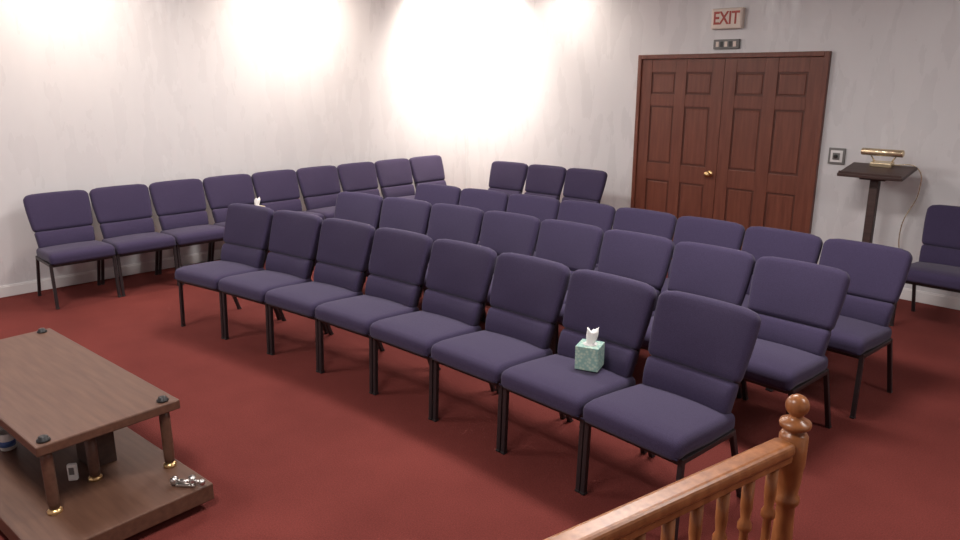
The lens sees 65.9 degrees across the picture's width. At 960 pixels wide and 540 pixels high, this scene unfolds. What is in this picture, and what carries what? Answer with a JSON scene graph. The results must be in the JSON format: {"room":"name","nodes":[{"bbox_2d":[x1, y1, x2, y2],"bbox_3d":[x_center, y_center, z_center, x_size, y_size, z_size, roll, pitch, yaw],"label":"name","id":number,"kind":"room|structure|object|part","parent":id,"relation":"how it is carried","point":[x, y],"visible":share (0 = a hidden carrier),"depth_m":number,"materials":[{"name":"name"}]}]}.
{"room":"funeral home chapel","nodes":[
{"label":"funeral home chapel","id":0,"kind":"room"},
{"bbox_2d":[0,0,465,285],"bbox_3d":[-3.621,-1.405,6.784,9.480,3.050,0.120,-14,20,-42],"label":"wall","id":1,"kind":"structure","parent":0,"point":[94,94],"depth_m":7.48,"materials":[{"name":"paint"}]},
{"bbox_2d":[0,248,268,297],"bbox_3d":[-3.574,0.033,7.114,9.480,0.102,0.016,-14,20,-42],"label":"baseboard","id":2,"kind":"structure","parent":1,"relation":"attached to","point":[90,276],"depth_m":7.02,"materials":[{"name":"white paint"}]},
{"bbox_2d":[0,250,959,539],"bbox_3d":[0.060,1.082,3.540,9.720,0.100,10.660,-14,20,-42],"label":"floor","id":3,"kind":"structure","parent":0,"point":[288,449],"depth_m":4.02,"materials":[{"name":"red carpet"}]},
{"bbox_2d":[23,190,121,308],"bbox_3d":[-3.556,-0.203,6.448,0.522,0.904,0.629,-14,20,-42],"label":"padded chair","id":4,"kind":"object","parent":3,"relation":"on","point":[61,222],"visible":1,"depth_m":6.44,"materials":[{"name":"purple fabric"}]},
{"bbox_2d":[0,328,213,539],"bbox_3d":[-2.205,0.746,3.687,2.035,0.474,0.730,12,19,39],"label":"table","id":5,"kind":"object","parent":3,"relation":"on","point":[62,402],"visible":1,"depth_m":3.34,"materials":[{"name":"brown wood"}]},
{"bbox_2d":[0,429,15,450],"bbox_3d":[-2.318,0.834,3.626,0.072,0.090,0.072,-14,20,-42],"label":"paper cup","id":6,"kind":"object","parent":5,"relation":"on","point":[7,441],"visible":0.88,"depth_m":3.60,"materials":[{"name":"white paper"}]},
{"bbox_2d":[66,463,78,480],"bbox_3d":[-1.842,0.913,3.345,0.040,0.080,0.028,-3,15,-11],"label":"remote control","id":7,"kind":"object","parent":5,"relation":"on","point":[72,470],"visible":1,"depth_m":3.34,"materials":[{"name":"white plastic"}]},
{"bbox_2d":[0,328,179,456],"bbox_3d":[-2.166,0.550,3.682,1.535,0.045,0.610,12,19,39],"label":"tabletop","id":8,"kind":"object","parent":5,"relation":"attached to","point":[51,384],"depth_m":3.46,"materials":[{"name":"brown wood"}]},
{"bbox_2d":[0,426,213,539],"bbox_3d":[-2.208,0.918,3.728,2.035,0.120,0.720,12,19,39],"label":"shelf","id":9,"kind":"object","parent":5,"relation":"attached to","point":[133,493],"depth_m":3.25,"materials":[{"name":"brown wood"}]},
{"bbox_2d":[170,475,205,486],"bbox_3d":[-1.304,0.942,3.303,0.170,0.045,0.046,1,15,6],"label":"metal clamp","id":10,"kind":"object","parent":5,"relation":"on","point":[174,480],"visible":1,"depth_m":3.30,"materials":[{"name":"silver metal"}]},
{"bbox_2d":[89,184,177,296],"bbox_3d":[-3.176,-0.297,6.805,0.522,0.904,0.629,-14,20,-42],"label":"padded chair","id":11,"kind":"object","parent":3,"relation":"on","point":[123,213],"visible":0.95,"depth_m":6.80,"materials":[{"name":"purple fabric"}]},
{"bbox_2d":[149,179,224,284],"bbox_3d":[-2.797,-0.392,7.162,0.522,0.904,0.629,-14,20,-42],"label":"padded chair","id":12,"kind":"object","parent":3,"relation":"on","point":[179,205],"visible":0.83,"depth_m":7.16,"materials":[{"name":"purple fabric"}]},
{"bbox_2d":[174,203,280,338],"bbox_3d":[-1.954,-0.019,5.754,0.522,0.904,0.629,10,18,33],"label":"padded chair","id":13,"kind":"object","parent":3,"relation":"on","point":[247,230],"visible":0.87,"depth_m":5.75,"materials":[{"name":"purple fabric"}]},
{"bbox_2d":[202,174,254,261],"bbox_3d":[-2.417,-0.486,7.519,0.522,0.904,0.629,-14,20,-42],"label":"padded chair","id":14,"kind":"object","parent":3,"relation":"on","point":[222,191],"visible":0.43,"depth_m":7.54,"materials":[{"name":"purple fabric"}]},
{"bbox_2d":[254,197,264,206],"bbox_3d":[-2.272,-0.635,7.549,0.118,0.214,0.118,12,19,38],"label":"tissue box","id":15,"kind":"object","parent":14,"relation":"on","point":[256,201],"visible":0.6,"depth_m":7.53,"materials":[{"name":"white paper"}]},
{"bbox_2d":[218,210,327,353],"bbox_3d":[-1.515,0.059,5.455,0.522,0.904,0.629,11,18,35],"label":"padded chair","id":16,"kind":"object","parent":3,"relation":"on","point":[294,235],"visible":0.88,"depth_m":5.44,"materials":[{"name":"purple fabric"}]},
{"bbox_2d":[251,169,324,220],"bbox_3d":[-2.037,-0.580,7.876,0.522,0.904,0.629,-14,20,-42],"label":"padded chair","id":17,"kind":"object","parent":3,"relation":"on","point":[277,190],"visible":0.54,"depth_m":7.93,"materials":[{"name":"purple fabric"}]},
{"bbox_2d":[296,165,340,218],"bbox_3d":[-1.656,-0.675,8.235,0.522,0.904,0.629,-14,20,-43],"label":"padded chair","id":18,"kind":"object","parent":3,"relation":"on","point":[319,186],"visible":0.66,"depth_m":8.26,"materials":[{"name":"purple fabric"}]},
{"bbox_2d":[264,218,378,372],"bbox_3d":[-1.087,0.143,5.140,0.522,0.904,0.629,11,19,37],"label":"padded chair","id":19,"kind":"object","parent":3,"relation":"on","point":[344,246],"visible":0.91,"depth_m":5.12,"materials":[{"name":"purple fabric"}]},
{"bbox_2d":[312,192,383,265],"bbox_3d":[-1.183,-0.176,6.346,0.522,0.904,0.629,10,18,33],"label":"padded chair","id":20,"kind":"object","parent":3,"relation":"on","point":[366,208],"visible":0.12,"depth_m":6.41,"materials":[{"name":"purple fabric"}]},
{"bbox_2d":[337,162,379,195],"bbox_3d":[-1.276,-0.769,8.592,0.522,0.904,0.629,-14,20,-43],"label":"padded chair","id":21,"kind":"object","parent":3,"relation":"on","point":[360,177],"visible":0.4,"depth_m":8.65,"materials":[{"name":"purple fabric"}]},
{"bbox_2d":[314,227,432,393],"bbox_3d":[-0.672,0.230,4.811,0.522,0.904,0.629,12,19,39],"label":"padded chair","id":22,"kind":"object","parent":3,"relation":"on","point":[399,259],"visible":0.87,"depth_m":4.79,"materials":[{"name":"purple fabric"}]},
{"bbox_2d":[374,158,414,227],"bbox_3d":[-0.897,-0.864,8.948,0.522,0.904,0.629,-14,20,-42],"label":"padded chair","id":23,"kind":"object","parent":3,"relation":"on","point":[394,176],"visible":0.57,"depth_m":9.00,"materials":[{"name":"purple fabric"}]},
{"bbox_2d":[366,197,431,290],"bbox_3d":[-0.754,-0.099,6.055,0.522,0.904,0.629,11,18,35],"label":"padded chair","id":24,"kind":"object","parent":3,"relation":"on","point":[413,215],"visible":0.21,"depth_m":6.12,"materials":[{"name":"purple fabric"}]},
{"bbox_2d":[409,155,445,188],"bbox_3d":[-0.517,-0.958,9.305,0.522,0.904,0.629,-14,20,-42],"label":"padded chair","id":25,"kind":"object","parent":3,"relation":"on","point":[424,169],"visible":0.38,"depth_m":9.36,"materials":[{"name":"purple fabric"}]},
{"bbox_2d":[368,239,496,419],"bbox_3d":[-0.269,0.321,4.467,0.522,0.904,0.629,13,20,41],"label":"padded chair","id":26,"kind":"object","parent":3,"relation":"on","point":[460,273],"visible":0.91,"depth_m":4.44,"materials":[{"name":"purple fabric"}]},
{"bbox_2d":[414,183,461,294],"bbox_3d":[-0.531,-0.306,6.838,0.522,0.904,0.629,10,18,33],"label":"padded chair","id":27,"kind":"object","parent":3,"relation":"on","point":[433,194],"visible":0.14,"depth_m":6.91,"materials":[{"name":"purple fabric"}]},
{"bbox_2d":[423,203,483,320],"bbox_3d":[-0.334,-0.018,5.749,0.522,0.904,0.629,11,19,37],"label":"padded chair","id":28,"kind":"object","parent":3,"relation":"on","point":[446,221],"visible":0.25,"depth_m":5.81,"materials":[{"name":"purple fabric"}]},
{"bbox_2d":[459,188,508,244],"bbox_3d":[-0.108,-0.228,6.542,0.522,0.904,0.629,11,18,35],"label":"padded chair","id":29,"kind":"object","parent":3,"relation":"on","point":[485,200],"visible":0.1,"depth_m":6.60,"materials":[{"name":"purple fabric"}]},
{"bbox_2d":[429,252,570,451],"bbox_3d":[0.121,0.415,4.109,0.522,0.904,0.629,14,20,43],"label":"padded chair","id":30,"kind":"object","parent":3,"relation":"on","point":[528,293],"visible":0.88,"depth_m":4.08,"materials":[{"name":"purple fabric"}]},
{"bbox_2d":[488,161,527,195],"bbox_3d":[0.197,-0.788,8.662,0.522,0.904,0.629,11,19,37],"label":"padded chair","id":31,"kind":"object","parent":3,"relation":"on","point":[509,178],"visible":0.38,"depth_m":8.72,"materials":[{"name":"purple fabric"}]},
{"bbox_2d":[479,211,540,321],"bbox_3d":[0.074,0.066,5.430,0.522,0.904,0.629,12,19,39],"label":"padded chair","id":32,"kind":"object","parent":3,"relation":"on","point":[502,232],"visible":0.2,"depth_m":5.48,"materials":[{"name":"purple fabric"}]},
{"bbox_2d":[506,194,559,256],"bbox_3d":[0.303,-0.145,6.231,0.522,0.904,0.629,12,19,37],"label":"padded chair","id":33,"kind":"object","parent":3,"relation":"on","point":[543,208],"visible":0.23,"depth_m":6.28,"materials":[{"name":"purple fabric"}]},
{"bbox_2d":[524,164,566,200],"bbox_3d":[0.601,-0.703,8.340,0.522,0.904,0.629,12,19,39],"label":"padded chair","id":34,"kind":"object","parent":3,"relation":"on","point":[541,180],"visible":0.39,"depth_m":8.40,"materials":[{"name":"purple fabric"}]},
{"bbox_2d":[535,219,603,351],"bbox_3d":[0.470,0.154,5.097,0.522,0.904,0.629,13,20,40],"label":"padded chair","id":35,"kind":"object","parent":3,"relation":"on","point":[575,245],"visible":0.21,"depth_m":5.14,"materials":[{"name":"purple fabric"}]},
{"bbox_2d":[499,269,656,492],"bbox_3d":[0.497,0.513,3.736,0.629,0.904,0.522,-14,20,-42],"label":"padded chair","id":36,"kind":"object","parent":3,"relation":"on","point":[621,307],"visible":0.87,"depth_m":3.69,"materials":[{"name":"purple fabric"}]},
{"bbox_2d":[575,327,604,371],"bbox_3d":[0.550,0.383,3.695,0.118,0.214,0.118,7,16,24],"label":"tissue box","id":37,"kind":"object","parent":36,"relation":"on","point":[589,352],"visible":1,"depth_m":3.66,"materials":[{"name":"teal cardboard"}]},
{"bbox_2d":[561,168,607,202],"bbox_3d":[0.995,-0.614,8.003,0.522,0.904,0.629,13,20,41],"label":"padded chair","id":38,"kind":"object","parent":3,"relation":"on","point":[587,185],"visible":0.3,"depth_m":8.06,"materials":[{"name":"purple fabric"}]},
{"bbox_2d":[557,200,615,267],"bbox_3d":[0.702,-0.060,5.907,0.522,0.904,0.629,13,19,40],"label":"padded chair","id":39,"kind":"object","parent":3,"relation":"on","point":[602,216],"visible":0.16,"depth_m":5.95,"materials":[{"name":"purple fabric"}]},
{"bbox_2d":[553,229,674,354],"bbox_3d":[0.854,0.246,4.750,0.522,0.904,0.629,14,20,42],"label":"padded chair","id":40,"kind":"object","parent":3,"relation":"on","point":[646,258],"visible":0.3,"depth_m":4.78,"materials":[{"name":"purple fabric"}]},
{"bbox_2d":[594,207,676,270],"bbox_3d":[1.091,0.029,5.569,0.522,0.904,0.629,13,20,41],"label":"padded chair","id":41,"kind":"object","parent":3,"relation":"on","point":[657,223],"visible":0.15,"depth_m":5.62,"materials":[{"name":"purple fabric"}]},
{"bbox_2d":[579,291,760,539],"bbox_3d":[0.858,0.615,3.352,0.629,0.904,0.522,-13,19,-40],"label":"padded chair","id":42,"kind":"object","parent":3,"relation":"on","point":[701,348],"visible":0.99,"depth_m":3.31,"materials":[{"name":"purple fabric"}]},
{"bbox_2d":[544,394,811,539],"bbox_3d":[0.343,0.945,1.852,1.438,1.026,0.088,-10,18,-33],"label":"railing","id":43,"kind":"object","parent":3,"relation":"on","point":[782,459],"visible":1,"depth_m":1.98,"materials":[{"name":"brown wood"}]},
{"bbox_3d":[0.900,0.848,2.220,0.088,1.026,0.088,-10,18,-33],"label":"newel post","id":44,"kind":"part","parent":43,"relation":"part of","materials":[{"name":"brown wood"}]},
{"bbox_2d":[641,242,754,398],"bbox_3d":[1.226,0.341,4.391,0.629,0.904,0.522,-14,20,-42],"label":"padded chair","id":45,"kind":"object","parent":3,"relation":"on","point":[711,271],"visible":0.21,"depth_m":4.43,"materials":[{"name":"purple fabric"}]},
{"bbox_2d":[661,216,744,292],"bbox_3d":[1.467,0.122,5.218,0.522,0.904,0.629,14,20,43],"label":"padded chair","id":46,"kind":"object","parent":3,"relation":"on","point":[727,234],"visible":0.22,"depth_m":5.26,"materials":[{"name":"purple fabric"}]},
{"bbox_2d":[741,226,822,390],"bbox_3d":[1.829,0.218,4.854,0.629,0.904,0.522,-13,20,-41],"label":"padded chair","id":47,"kind":"object","parent":3,"relation":"on","point":[758,241],"visible":0.15,"depth_m":4.90,"materials":[{"name":"purple fabric"}]},
{"bbox_2d":[741,256,849,428],"bbox_3d":[1.585,0.439,4.019,0.629,0.904,0.522,-13,20,-41],"label":"padded chair","id":48,"kind":"object","parent":3,"relation":"on","point":[798,304],"visible":0.72,"depth_m":3.99,"materials":[{"name":"purple fabric"}]},
{"bbox_2d":[768,239,912,418],"bbox_3d":[2.179,0.317,4.479,0.629,0.904,0.522,-13,19,-40],"label":"padded chair","id":49,"kind":"object","parent":3,"relation":"on","point":[878,274],"visible":0.6,"depth_m":4.42,"materials":[{"name":"purple fabric"}]},
{"bbox_2d":[837,148,921,247],"bbox_3d":[3.348,-0.369,6.280,0.524,1.305,0.531,-14,20,-42],"label":"lectern","id":50,"kind":"object","parent":3,"relation":"on","point":[876,171],"visible":0.72,"depth_m":6.13,"materials":[{"name":"brown wood"}]},
{"bbox_2d":[861,148,904,167],"bbox_3d":[3.346,-0.931,6.152,0.099,0.153,0.334,-14,20,-42],"label":"reading lamp","id":51,"kind":"object","parent":50,"relation":"on","point":[864,151],"depth_m":6.13,"materials":[{"name":"gold metal"}]},
{"bbox_3d":[3.563,-0.446,6.221,0.261,0.889,0.120,0,15,0],"label":"cord","id":52,"kind":"part","parent":50,"relation":"part of","materials":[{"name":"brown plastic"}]},
{"bbox_2d":[889,205,959,325],"bbox_3d":[3.591,-0.003,5.690,0.629,0.904,0.522,-14,20,-42],"label":"padded chair","id":53,"kind":"object","parent":3,"relation":"on","point":[938,265],"visible":0.81,"depth_m":5.78,"materials":[{"name":"purple fabric"}]},
{"bbox_2d":[466,0,959,297],"bbox_3d":[3.495,-1.298,6.379,0.120,3.050,10.660,-14,20,-42],"label":"wall","id":54,"kind":"structure","parent":0,"point":[549,82],"depth_m":7.18,"materials":[{"name":"paint"}]},
{"bbox_2d":[713,39,740,48],"bbox_3d":[2.396,-2.195,7.192,0.034,0.090,0.270,-14,20,-42],"label":"name plate","id":55,"kind":"object","parent":54,"relation":"attached to","point":[723,43],"visible":1,"depth_m":7.17,"materials":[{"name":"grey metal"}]},
{"bbox_2d":[711,7,745,29],"bbox_3d":[2.384,-2.419,7.120,0.067,0.190,0.320,-14,20,-42],"label":"exit sign","id":56,"kind":"object","parent":54,"relation":"attached to","point":[723,18],"visible":1,"depth_m":7.08,"materials":[{"name":"beige plastic"}]},
{"bbox_2d":[630,51,831,249],"bbox_3d":[2.374,-1.089,7.449,0.111,2.100,1.990,-14,20,-42],"label":"door","id":57,"kind":"structure","parent":54,"relation":"in","point":[736,137],"depth_m":7.31,"materials":[{"name":"brown wood"}]},
{"bbox_2d":[828,147,845,164],"bbox_3d":[3.199,-1.021,6.644,0.045,0.145,0.145,-14,20,-42],"label":"wall thermostat","id":58,"kind":"object","parent":54,"relation":"attached to","point":[836,155],"visible":1,"depth_m":6.63,"materials":[{"name":"plastic"}]},
{"bbox_2d":[899,288,959,309],"bbox_3d":[5.095,0.571,5.076,0.016,0.102,5.700,-14,20,-42],"label":"baseboard","id":59,"kind":"structure","parent":54,"relation":"attached to","point":[935,299],"depth_m":6.29,"materials":[{"name":"white paint"}]}
]}

